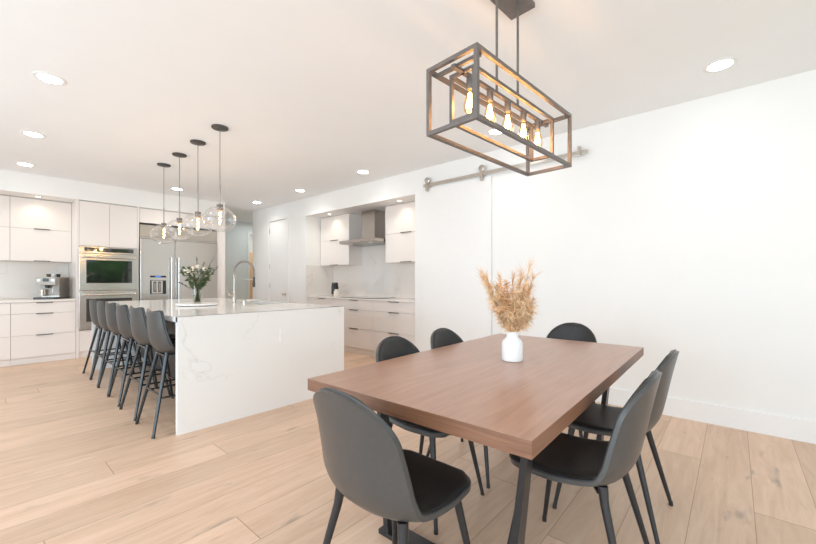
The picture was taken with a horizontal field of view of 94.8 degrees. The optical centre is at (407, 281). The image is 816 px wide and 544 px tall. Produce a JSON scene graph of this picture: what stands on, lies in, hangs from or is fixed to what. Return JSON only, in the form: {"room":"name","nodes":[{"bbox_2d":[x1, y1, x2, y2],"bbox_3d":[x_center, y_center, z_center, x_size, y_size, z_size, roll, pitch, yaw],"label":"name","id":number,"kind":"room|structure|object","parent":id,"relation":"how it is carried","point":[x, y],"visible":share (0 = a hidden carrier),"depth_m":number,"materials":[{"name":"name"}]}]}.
{"room":"dining room","nodes":[
{"label":"dining room","id":0,"kind":"room"},
{"bbox_2d":[0,169,224,298],"bbox_3d":[-6.475,-0.180,5.739,1.995,2.740,6.350,0,0,41],"label":"wall","id":1,"kind":"structure","parent":0,"point":[12,183],"depth_m":5.93,"materials":[{"name":"white paint"}]},
{"bbox_2d":[0,195,9,260],"bbox_3d":[-6.209,-0.783,5.374,0.367,0.957,0.686,0,0,41],"label":"upper cabinet","id":2,"kind":"object","parent":1,"relation":"attached to","point":[4,199],"visible":1,"depth_m":5.49,"materials":[{"name":"paint"}]},
{"bbox_2d":[0,261,67,298],"bbox_3d":[-6.145,-0.019,5.748,0.018,0.581,1.398,0,0,41],"label":"backsplash","id":3,"kind":"structure","parent":1,"relation":"attached to","point":[17,279],"depth_m":5.88,"materials":[{"name":"stone"}]},
{"bbox_2d":[10,196,70,262],"bbox_3d":[-5.760,-0.783,5.889,0.367,0.957,0.678,0,0,41],"label":"upper cabinet","id":4,"kind":"object","parent":1,"relation":"attached to","point":[40,230],"visible":0.98,"depth_m":5.77,"materials":[{"name":"paint"}]},
{"bbox_2d":[225,220,252,299],"bbox_3d":[-4.046,-0.180,9.956,3.220,2.740,3.500,0,0,41],"label":"wall","id":5,"kind":"structure","parent":0,"point":[236,237],"depth_m":9.66,"materials":[{"name":"white paint"}]},
{"bbox_2d":[247,232,252,298],"bbox_3d":[-3.897,-0.055,10.207,0.015,2.490,0.965,0,0,41],"label":"trim","id":6,"kind":"structure","parent":5,"relation":"attached to","point":[248,233],"depth_m":9.86,"materials":[{"name":"paint"}]},
{"bbox_2d":[250,252,252,298],"bbox_3d":[-4.553,0.177,10.874,0.050,2.015,0.820,0,0,41],"label":"door","id":7,"kind":"structure","parent":5,"relation":"in","point":[251,254],"depth_m":10.86,"materials":[{"name":"brown wood"}]},
{"bbox_2d":[0,0,815,222],"bbox_3d":[-1.829,-1.600,3.914,14.500,0.100,9.700,0,0,41],"label":"ceiling","id":8,"kind":"structure","parent":0,"point":[310,95],"depth_m":2.79,"materials":[{"name":"white paint"}]},
{"bbox_2d":[15,162,34,166],"bbox_3d":[-5.078,-1.547,4.980,0.196,0.006,0.196,0,0,41],"label":"recessed light","id":9,"kind":"object","parent":8,"relation":"in","point":[18,163],"visible":1,"depth_m":4.97,"materials":[{"name":"white plastic"}]},
{"bbox_2d":[20,131,45,137],"bbox_3d":[-3.955,-1.547,3.962,0.196,0.006,0.196,0,0,41],"label":"recessed light","id":10,"kind":"object","parent":8,"relation":"in","point":[28,133],"visible":1,"depth_m":3.96,"materials":[{"name":"white plastic"}]},
{"bbox_2d":[32,71,66,85],"bbox_3d":[-2.739,-1.547,2.869,0.196,0.006,0.196,0,0,41],"label":"recessed light","id":11,"kind":"object","parent":8,"relation":"in","point":[49,78],"visible":1,"depth_m":2.86,"materials":[{"name":"white plastic"}]},
{"bbox_2d":[150,163,176,243],"bbox_3d":[-3.243,-1.024,4.986,0.302,1.052,0.302,0,0,41],"label":"pendant light","id":12,"kind":"object","parent":8,"relation":"hanging from","point":[166,165],"visible":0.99,"depth_m":4.97,"materials":[{"name":"clear glass"}]},
{"bbox_2d":[165,152,193,240],"bbox_3d":[-2.794,-1.024,4.588,0.302,1.052,0.302,0,0,41],"label":"pendant light","id":13,"kind":"object","parent":8,"relation":"hanging from","point":[176,154],"visible":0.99,"depth_m":4.58,"materials":[{"name":"clear glass"}]},
{"bbox_2d":[182,139,212,236],"bbox_3d":[-2.339,-1.024,4.179,0.302,1.052,0.302,0,0,41],"label":"pendant light","id":14,"kind":"object","parent":8,"relation":"hanging from","point":[197,213],"visible":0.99,"depth_m":4.17,"materials":[{"name":"clear glass"}]},
{"bbox_2d":[195,211,200,216],"bbox_3d":[-2.339,-0.745,4.179,0.062,0.060,0.062,0,0,41],"label":"socket","id":15,"kind":"object","parent":14,"relation":"attached to","point":[197,214],"depth_m":4.15,"materials":[{"name":"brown metal"}]},
{"bbox_2d":[203,124,235,231],"bbox_3d":[-1.892,-1.024,3.776,0.302,1.052,0.302,0,0,41],"label":"pendant light","id":16,"kind":"object","parent":8,"relation":"hanging from","point":[218,127],"visible":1,"depth_m":3.77,"materials":[{"name":"clear glass"}]},
{"bbox_2d":[217,204,222,210],"bbox_3d":[-1.892,-0.745,3.776,0.062,0.060,0.062,0,0,41],"label":"socket","id":17,"kind":"object","parent":16,"relation":"attached to","point":[219,206],"depth_m":3.75,"materials":[{"name":"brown metal"}]},
{"bbox_2d":[356,170,369,173],"bbox_3d":[-0.636,-1.547,5.315,0.196,0.006,0.196,0,0,41],"label":"recessed light","id":18,"kind":"object","parent":8,"relation":"in","point":[357,171],"visible":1,"depth_m":5.29,"materials":[{"name":"white plastic"}]},
{"bbox_2d":[487,128,502,134],"bbox_3d":[0.916,-1.547,3.884,0.196,0.006,0.196,0,0,41],"label":"recessed light","id":19,"kind":"object","parent":8,"relation":"in","point":[492,131],"visible":0.59,"depth_m":3.90,"materials":[{"name":"white plastic"}]},
{"bbox_2d":[426,0,571,175],"bbox_3d":[0.526,-1.112,1.980,0.958,0.876,0.284,0,0,-45],"label":"linear chandelier","id":20,"kind":"object","parent":8,"relation":"hanging from","point":[512,9],"visible":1,"depth_m":1.89,"materials":[{"name":"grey metal"}]},
{"bbox_2d":[466,75,471,90],"bbox_3d":[0.288,-0.922,1.746,0.033,0.060,0.033,0,0,-45],"label":"socket","id":21,"kind":"object","parent":20,"relation":"attached to","point":[468,77],"depth_m":1.73,"materials":[{"name":"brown metal"}]},
{"bbox_2d":[487,88,492,102],"bbox_3d":[0.407,-0.922,1.863,0.033,0.060,0.033,0,0,-45],"label":"socket","id":22,"kind":"object","parent":20,"relation":"attached to","point":[489,90],"depth_m":1.85,"materials":[{"name":"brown metal"}]},
{"bbox_2d":[504,100,510,112],"bbox_3d":[0.526,-0.922,1.980,0.033,0.060,0.033,0,0,-45],"label":"socket","id":23,"kind":"object","parent":20,"relation":"attached to","point":[507,103],"depth_m":1.97,"materials":[{"name":"brown metal"}]},
{"bbox_2d":[520,110,525,122],"bbox_3d":[0.645,-0.922,2.097,0.033,0.060,0.033,0,0,-45],"label":"socket","id":24,"kind":"object","parent":20,"relation":"attached to","point":[522,112],"depth_m":2.08,"materials":[{"name":"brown metal"}]},
{"bbox_2d":[535,119,539,130],"bbox_3d":[0.764,-0.922,2.214,0.033,0.060,0.033,0,0,-45],"label":"socket","id":25,"kind":"object","parent":20,"relation":"attached to","point":[537,121],"depth_m":2.20,"materials":[{"name":"brown metal"}]},
{"bbox_2d":[703,57,737,72],"bbox_3d":[2.238,-1.547,2.692,0.196,0.006,0.196,0,0,41],"label":"recessed light","id":26,"kind":"object","parent":8,"relation":"in","point":[722,64],"visible":1,"depth_m":2.69,"materials":[{"name":"white plastic"}]},
{"bbox_2d":[0,351,815,543],"bbox_3d":[-1.829,1.220,3.914,14.500,0.060,9.700,0,0,41],"label":"floor","id":27,"kind":"structure","parent":0,"point":[76,467],"depth_m":2.23,"materials":[{"name":"brown wood"}]},
{"bbox_2d":[0,303,9,366],"bbox_3d":[-6.067,0.748,5.243,0.782,0.885,0.676,0,0,41],"label":"base cabinet","id":28,"kind":"object","parent":27,"relation":"on","point":[4,307],"visible":0.99,"depth_m":5.22,"materials":[{"name":"paint"}]},
{"bbox_2d":[0,298,75,302],"bbox_3d":[-5.852,0.288,5.494,0.767,0.032,1.398,0,0,41],"label":"countertop","id":29,"kind":"structure","parent":28,"relation":"on","point":[26,299],"depth_m":5.56,"materials":[{"name":"stone"}]},
{"bbox_2d":[33,277,69,298],"bbox_3d":[-5.527,0.104,5.835,0.247,0.335,0.460,0,0,-19],"label":"coffee machine","id":30,"kind":"object","parent":29,"relation":"on","point":[50,287],"visible":1,"depth_m":5.75,"materials":[{"name":"metal"}]},
{"bbox_2d":[33,297,59,298],"bbox_3d":[-5.480,0.257,5.697,0.247,0.030,0.170,0,0,-19],"label":"drip tray","id":31,"kind":"object","parent":30,"relation":"on","point":[33,297],"depth_m":5.63,"materials":[{"name":"silver plastic"}]},
{"bbox_2d":[10,301,75,365],"bbox_3d":[-5.618,0.748,5.759,0.782,0.885,0.688,0,0,41],"label":"base cabinet","id":32,"kind":"object","parent":27,"relation":"on","point":[39,331],"visible":0.99,"depth_m":5.50,"materials":[{"name":"paint"}]},
{"bbox_2d":[68,199,138,357],"bbox_3d":[-5.123,-0.036,6.327,0.782,2.452,0.812,0,0,41],"label":"tall cabinet","id":33,"kind":"object","parent":27,"relation":"on","point":[96,224],"visible":0.55,"depth_m":5.99,"materials":[{"name":"paint"}]},
{"bbox_2d":[79,246,137,329],"bbox_3d":[-5.050,0.105,6.268,0.750,1.306,0.760,0,0,41],"label":"double oven","id":34,"kind":"object","parent":33,"relation":"in","point":[105,273],"visible":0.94,"depth_m":6.02,"materials":[{"name":"metal"}]},
{"bbox_2d":[82,299,130,378],"bbox_3d":[-3.880,0.710,4.864,0.473,0.967,0.456,0,0,41],"label":"bar stool","id":35,"kind":"object","parent":27,"relation":"on","point":[92,303],"visible":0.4,"depth_m":4.71,"materials":[{"name":"black leather"}]},
{"bbox_2d":[89,300,140,386],"bbox_3d":[-3.518,0.710,4.541,0.473,0.967,0.456,0,0,42],"label":"bar stool","id":36,"kind":"object","parent":27,"relation":"on","point":[101,314],"visible":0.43,"depth_m":4.38,"materials":[{"name":"black leather"}]},
{"bbox_2d":[97,302,155,394],"bbox_3d":[-3.149,0.710,4.211,0.474,0.967,0.456,0,0,40],"label":"bar stool","id":37,"kind":"object","parent":27,"relation":"on","point":[110,308],"visible":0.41,"depth_m":4.05,"materials":[{"name":"black leather"}]},
{"bbox_2d":[107,303,170,406],"bbox_3d":[-2.768,0.710,3.872,0.474,0.967,0.456,0,0,42],"label":"bar stool","id":38,"kind":"object","parent":27,"relation":"on","point":[122,311],"visible":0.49,"depth_m":3.70,"materials":[{"name":"black leather"}]},
{"bbox_2d":[119,306,175,420],"bbox_3d":[-2.357,0.710,3.506,0.474,0.967,0.456,0,0,40],"label":"bar stool","id":39,"kind":"object","parent":27,"relation":"on","point":[138,320],"visible":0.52,"depth_m":3.33,"materials":[{"name":"black leather"}]},
{"bbox_2d":[135,308,175,438],"bbox_3d":[-1.950,0.710,3.143,0.474,0.967,0.456,0,0,41],"label":"bar stool","id":40,"kind":"object","parent":27,"relation":"on","point":[159,338],"visible":0.62,"depth_m":2.96,"materials":[{"name":"leather"}]},
{"bbox_2d":[139,223,216,299],"bbox_3d":[-4.395,0.085,7.080,0.831,2.170,1.260,0,0,41],"label":"refrigerator","id":41,"kind":"object","parent":27,"relation":"on","point":[160,264],"visible":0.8,"depth_m":6.76,"materials":[{"name":"metal"}]},
{"bbox_2d":[139,207,224,297],"bbox_3d":[-4.394,-0.036,7.181,0.760,2.452,1.427,0,0,41],"label":"refrigerator surround","id":42,"kind":"object","parent":27,"relation":"on","point":[150,216],"visible":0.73,"depth_m":7.17,"materials":[{"name":"paint"}]},
{"bbox_2d":[92,298,343,435],"bbox_3d":[-2.474,0.734,4.580,3.292,0.912,1.633,0,0,41],"label":"kitchen island","id":43,"kind":"object","parent":27,"relation":"on","point":[234,361],"visible":0.9,"depth_m":3.39,"materials":[{"name":"white stone"}]},
{"bbox_2d":[106,298,343,321],"bbox_3d":[-2.477,0.298,4.582,3.285,0.040,1.633,0,0,41],"label":"island countertop","id":44,"kind":"structure","parent":43,"relation":"on","point":[171,311],"depth_m":4.12,"materials":[{"name":"white stone"}]},
{"bbox_2d":[175,302,218,305],"bbox_3d":[-2.420,0.266,4.316,0.440,0.024,0.440,0,0,41],"label":"round tray","id":45,"kind":"object","parent":44,"relation":"on","point":[193,303],"visible":0.97,"depth_m":4.26,"materials":[{"name":"white ceramic"}]},
{"bbox_3d":[-2.420,0.148,4.316,0.100,0.210,0.100,0,0,41],"label":"glass vase","id":46,"kind":"object","parent":45,"relation":"on","visible":0},
{"bbox_2d":[179,257,216,301],"bbox_3d":[-2.425,-0.029,4.309,0.370,0.526,0.377,0,0,41],"label":"flower bouquet","id":47,"kind":"object","parent":46,"relation":"in","point":[191,269],"visible":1,"depth_m":4.30,"materials":[{"name":"green plant"}]},
{"bbox_2d":[227,260,254,302],"bbox_3d":[-2.162,0.003,4.872,0.060,0.550,0.368,0,0,41],"label":"kitchen faucet","id":48,"kind":"object","parent":44,"relation":"on","point":[233,295],"visible":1,"depth_m":4.81,"materials":[{"name":"silver metal"}]},
{"bbox_2d":[242,299,259,303],"bbox_3d":[-1.919,0.249,4.588,0.043,0.058,0.212,0,0,41],"label":"tap","id":49,"kind":"object","parent":44,"relation":"on","point":[243,300],"visible":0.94,"depth_m":4.55,"materials":[{"name":"silver metal"}]},
{"bbox_2d":[280,329,287,341],"bbox_3d":[-1.179,0.515,3.566,0.006,0.120,0.080,0,0,41],"label":"outlet","id":50,"kind":"object","parent":43,"relation":"attached to","point":[283,332],"depth_m":3.56,"materials":[{"name":"white plastic"}]},
{"bbox_2d":[308,298,335,305],"bbox_3d":[-1.368,0.748,6.986,0.848,0.885,0.622,0,0,41],"label":"base cabinet","id":51,"kind":"object","parent":27,"relation":"on","point":[317,301],"visible":0.21,"depth_m":6.75,"materials":[{"name":"paint"}]},
{"bbox_2d":[336,299,374,356],"bbox_3d":[-0.705,0.748,6.408,0.908,0.885,0.622,0,0,41],"label":"base cabinet","id":52,"kind":"object","parent":27,"relation":"on","point":[358,314],"visible":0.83,"depth_m":6.12,"materials":[{"name":"paint"}]},
{"bbox_2d":[313,387,470,543],"bbox_3d":[-0.056,0.760,1.337,0.453,0.862,0.540,0,0,41],"label":"dining chair","id":53,"kind":"object","parent":27,"relation":"on","point":[367,464],"visible":1,"depth_m":1.15,"materials":[{"name":"grey leather"}]},
{"bbox_2d":[353,396,468,513],"bbox_3d":[-0.051,0.547,1.342,0.433,0.420,0.524,0,0,41],"label":"cushion","id":54,"kind":"object","parent":53,"relation":"on","point":[388,478],"depth_m":1.11,"materials":[{"name":"black leather"}]},
{"bbox_2d":[373,301,414,356],"bbox_3d":[-0.022,0.748,5.813,0.898,0.885,0.622,0,0,41],"label":"base cabinet","id":55,"kind":"object","parent":27,"relation":"on","point":[390,318],"visible":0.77,"depth_m":5.60,"materials":[{"name":"paint"}]},
{"bbox_2d":[307,295,414,302],"bbox_3d":[-0.681,0.293,6.397,2.666,0.022,0.623,0,0,41],"label":"countertop","id":56,"kind":"structure","parent":55,"relation":"on","point":[412,300],"depth_m":6.12,"materials":[{"name":"stone"}]},
{"bbox_2d":[331,282,338,295],"bbox_3d":[-1.374,0.151,6.961,0.131,0.260,0.202,0,0,21],"label":"canister","id":57,"kind":"object","parent":56,"relation":"on","point":[334,286],"visible":0.65,"depth_m":6.94,"materials":[{"name":"black metal"}]},
{"bbox_2d":[334,289,338,296],"bbox_3d":[-1.289,0.214,6.772,0.100,0.133,0.100,0,0,41],"label":"jar","id":58,"kind":"object","parent":56,"relation":"on","point":[336,292],"visible":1,"depth_m":6.73,"materials":[{"name":"white ceramic"}]},
{"bbox_2d":[343,296,394,298],"bbox_3d":[-0.698,0.277,6.416,0.840,0.009,0.480,0,0,41],"label":"cooktop","id":59,"kind":"object","parent":56,"relation":"in","point":[365,297],"visible":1,"depth_m":6.29,"materials":[{"name":"black glass"}]},
{"bbox_2d":[376,336,483,534],"bbox_3d":[0.091,0.760,2.089,0.540,0.862,0.453,0,0,41],"label":"dining chair","id":60,"kind":"object","parent":27,"relation":"on","point":[391,347],"visible":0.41,"depth_m":2.08,"materials":[{"name":"black leather"}]},
{"bbox_2d":[379,337,443,432],"bbox_3d":[0.096,0.547,2.084,0.524,0.420,0.433,0,0,41],"label":"cushion","id":61,"kind":"object","parent":60,"relation":"on","point":[389,347],"depth_m":2.18,"materials":[{"name":"black leather"}]},
{"bbox_2d":[426,328,489,488],"bbox_3d":[0.421,0.760,2.484,0.540,0.862,0.453,0,0,41],"label":"dining chair","id":62,"kind":"object","parent":27,"relation":"on","point":[441,337],"visible":0.17,"depth_m":2.58,"materials":[{"name":"black leather"}]},
{"bbox_2d":[433,329,462,348],"bbox_3d":[0.427,0.547,2.479,0.524,0.420,0.433,0,0,41],"label":"cushion","id":63,"kind":"object","parent":62,"relation":"on","point":[441,337],"depth_m":2.63,"materials":[{"name":"black leather"}]},
{"bbox_2d":[308,333,643,543],"bbox_3d":[0.545,0.810,2.053,1.015,0.760,1.872,0,0,40],"label":"dining table","id":64,"kind":"object","parent":27,"relation":"on","point":[466,390],"visible":0.82,"depth_m":1.52,"materials":[{"name":"brown wood"}]},
{"bbox_2d":[502,332,522,361],"bbox_3d":[0.565,0.351,2.034,0.110,0.157,0.110,0,0,41],"label":"vase","id":65,"kind":"object","parent":64,"relation":"on","point":[512,345],"visible":0.94,"depth_m":1.99,"materials":[{"name":"white ceramic"}]},
{"bbox_2d":[475,257,541,333],"bbox_3d":[0.551,0.084,2.040,0.370,0.454,0.260,0,0,15],"label":"bouquet","id":66,"kind":"object","parent":65,"relation":"in","point":[514,313],"visible":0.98,"depth_m":2.00,"materials":[{"name":"beige plant"}]},
{"bbox_2d":[546,323,596,437],"bbox_3d":[1.156,0.760,2.804,0.453,0.862,0.540,0,0,41],"label":"dining chair","id":67,"kind":"object","parent":27,"relation":"on","point":[565,331],"visible":0.21,"depth_m":2.96,"materials":[{"name":"black leather"}]},
{"bbox_2d":[547,323,594,342],"bbox_3d":[1.151,0.547,2.799,0.433,0.420,0.524,0,0,41],"label":"cushion","id":68,"kind":"object","parent":67,"relation":"on","point":[565,331],"depth_m":2.97,"materials":[{"name":"black leather"}]},
{"bbox_2d":[507,370,661,543],"bbox_3d":[0.719,0.760,1.542,0.540,0.862,0.453,0,0,41],"label":"dining chair","id":69,"kind":"object","parent":27,"relation":"on","point":[569,459],"visible":0.79,"depth_m":1.36,"materials":[{"name":"black leather"}]},
{"bbox_2d":[510,370,654,479],"bbox_3d":[0.713,0.547,1.547,0.524,0.420,0.433,0,0,41],"label":"cushion","id":70,"kind":"object","parent":69,"relation":"on","point":[568,457],"depth_m":1.36,"materials":[{"name":"black leather"}]},
{"bbox_2d":[552,349,678,543],"bbox_3d":[1.093,0.760,1.972,0.540,0.862,0.453,0,0,41],"label":"dining chair","id":71,"kind":"object","parent":27,"relation":"on","point":[599,419],"visible":0.48,"depth_m":1.84,"materials":[{"name":"black leather"}]},
{"bbox_2d":[572,350,672,430],"bbox_3d":[1.087,0.547,1.977,0.524,0.420,0.433,0,0,41],"label":"cushion","id":72,"kind":"object","parent":71,"relation":"on","point":[597,417],"depth_m":1.85,"materials":[{"name":"black leather"}]},
{"bbox_2d":[253,69,815,420],"bbox_3d":[1.073,-0.180,4.887,11.400,2.740,0.720,0,0,41],"label":"wall","id":73,"kind":"structure","parent":0,"point":[689,228],"depth_m":3.31,"materials":[{"name":"white paint"}]},
{"bbox_2d":[269,219,285,301],"bbox_3d":[-2.660,-0.028,7.652,0.683,2.424,0.123,0,0,41],"label":"door","id":74,"kind":"structure","parent":73,"relation":"in","point":[277,231],"depth_m":7.66,"materials":[{"name":"paint"}]},
{"bbox_2d":[267,215,288,302],"bbox_3d":[-2.657,-0.060,7.649,0.815,2.500,0.014,0,0,41],"label":"trim","id":75,"kind":"structure","parent":73,"relation":"attached to","point":[286,217],"depth_m":7.42,"materials":[{"name":"paint"}]},
{"bbox_2d":[321,213,361,265],"bbox_3d":[-1.276,-0.755,7.085,0.838,0.920,0.333,0,0,41],"label":"upper cabinet","id":76,"kind":"object","parent":73,"relation":"attached to","point":[334,229],"visible":1,"depth_m":6.89,"materials":[{"name":"paint"}]},
{"bbox_2d":[306,245,414,297],"bbox_3d":[-0.691,-0.467,6.385,2.666,1.496,0.654,0,0,41],"label":"backsplash","id":77,"kind":"structure","parent":73,"relation":"attached to","point":[375,277],"depth_m":6.82,"materials":[{"name":"stone"}]},
{"bbox_2d":[339,209,384,246],"bbox_3d":[-0.684,-0.921,6.431,0.880,0.587,0.540,0,0,41],"label":"range hood","id":78,"kind":"object","parent":73,"relation":"attached to","point":[373,221],"visible":0.96,"depth_m":6.43,"materials":[{"name":"metal"}]},
{"bbox_2d":[385,202,414,263],"bbox_3d":[0.067,-0.755,5.915,0.898,0.920,0.333,0,0,41],"label":"upper cabinet","id":79,"kind":"object","parent":73,"relation":"attached to","point":[400,218],"visible":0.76,"depth_m":5.88,"materials":[{"name":"paint"}]},
{"bbox_2d":[423,146,586,350],"bbox_3d":[0.994,-0.108,4.431,2.110,2.573,0.072,0,0,41],"label":"door","id":80,"kind":"structure","parent":73,"relation":"in","point":[457,217],"depth_m":4.73,"materials":[{"name":"paint"}]},
{"bbox_2d":[595,387,815,443],"bbox_3d":[3.034,1.107,2.691,5.360,0.165,0.016,0,0,41],"label":"baseboard","id":81,"kind":"structure","parent":73,"relation":"attached to","point":[802,430],"depth_m":3.03,"materials":[{"name":"paint"}]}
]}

